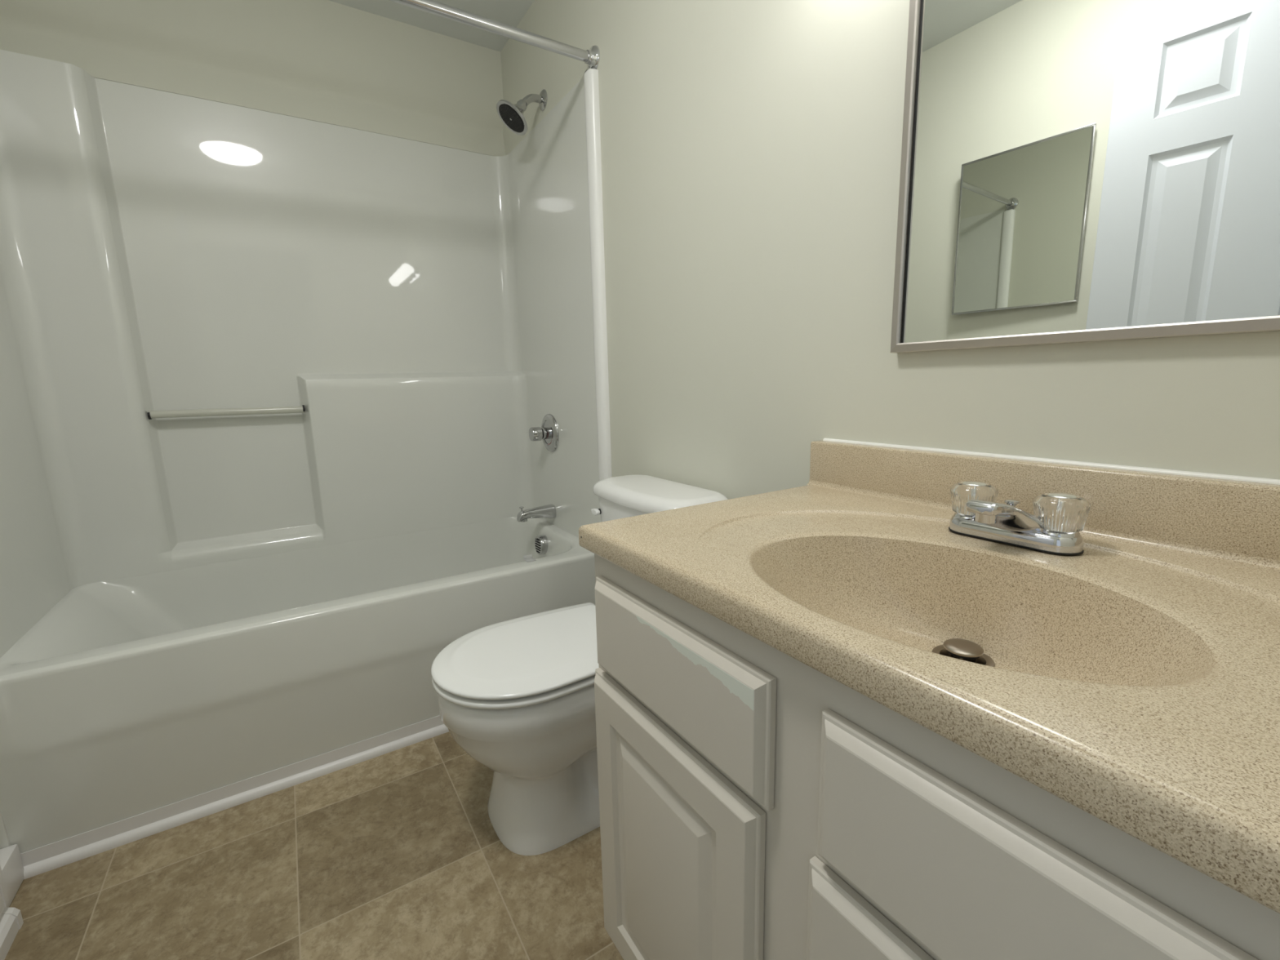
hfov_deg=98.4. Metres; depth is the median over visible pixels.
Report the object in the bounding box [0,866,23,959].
baseboard
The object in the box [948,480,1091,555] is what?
sink faucet
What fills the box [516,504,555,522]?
tub spout
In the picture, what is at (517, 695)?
toilet
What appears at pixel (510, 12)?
ceiling
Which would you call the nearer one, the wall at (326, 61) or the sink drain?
the sink drain
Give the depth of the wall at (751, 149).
1.14 m
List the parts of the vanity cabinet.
cabinet door, drawer, cabinet door, drawer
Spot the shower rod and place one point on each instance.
(591, 57)
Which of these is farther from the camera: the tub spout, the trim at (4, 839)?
the tub spout
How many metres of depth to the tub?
1.85 m
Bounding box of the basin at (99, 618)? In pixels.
[0,515,591,675]
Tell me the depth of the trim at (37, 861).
1.42 m
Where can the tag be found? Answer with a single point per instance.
(529, 557)
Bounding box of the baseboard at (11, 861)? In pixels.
[0,844,24,906]
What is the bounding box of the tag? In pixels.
[524,554,536,562]
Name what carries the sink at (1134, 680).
in the vanity cabinet
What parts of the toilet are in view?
seat, lid, bowl, flush lever, tank, tank lid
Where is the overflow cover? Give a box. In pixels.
[534,534,547,555]
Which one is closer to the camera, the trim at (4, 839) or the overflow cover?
the trim at (4, 839)
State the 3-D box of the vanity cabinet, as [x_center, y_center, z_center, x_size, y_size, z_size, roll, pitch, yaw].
[0.380,0.528,0.716,0.546,0.809,0.848,-8,12,-32]
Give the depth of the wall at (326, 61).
1.90 m
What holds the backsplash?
attached to the wall at (751, 149)
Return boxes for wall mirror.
[890,0,1279,352]
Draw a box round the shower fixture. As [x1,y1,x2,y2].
[496,88,546,135]
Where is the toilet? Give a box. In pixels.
[431,474,728,855]
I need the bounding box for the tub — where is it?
[0,49,600,853]
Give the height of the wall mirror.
0.638 m
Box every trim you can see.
[0,808,10,848]
[20,715,448,879]
[583,68,611,521]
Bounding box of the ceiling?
[328,0,533,52]
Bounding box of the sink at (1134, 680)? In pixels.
[578,438,1279,913]
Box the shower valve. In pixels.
[528,413,559,452]
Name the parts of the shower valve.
knob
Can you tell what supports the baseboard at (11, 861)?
attached to the wall
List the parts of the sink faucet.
handle, spout, lift rod, handle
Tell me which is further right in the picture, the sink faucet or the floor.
the sink faucet
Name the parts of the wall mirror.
frame rail, frame rail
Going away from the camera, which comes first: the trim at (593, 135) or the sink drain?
the sink drain
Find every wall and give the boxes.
[0,0,505,156]
[500,0,1279,499]
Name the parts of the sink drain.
stopper stem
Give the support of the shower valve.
attached to the tub
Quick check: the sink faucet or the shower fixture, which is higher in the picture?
the shower fixture
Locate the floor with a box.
[4,731,623,959]
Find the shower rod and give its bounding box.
[389,0,599,69]
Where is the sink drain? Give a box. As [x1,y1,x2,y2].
[931,638,994,666]
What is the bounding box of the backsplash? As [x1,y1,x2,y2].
[809,440,1279,560]
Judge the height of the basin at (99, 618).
0.379 m
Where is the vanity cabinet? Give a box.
[594,553,1279,959]

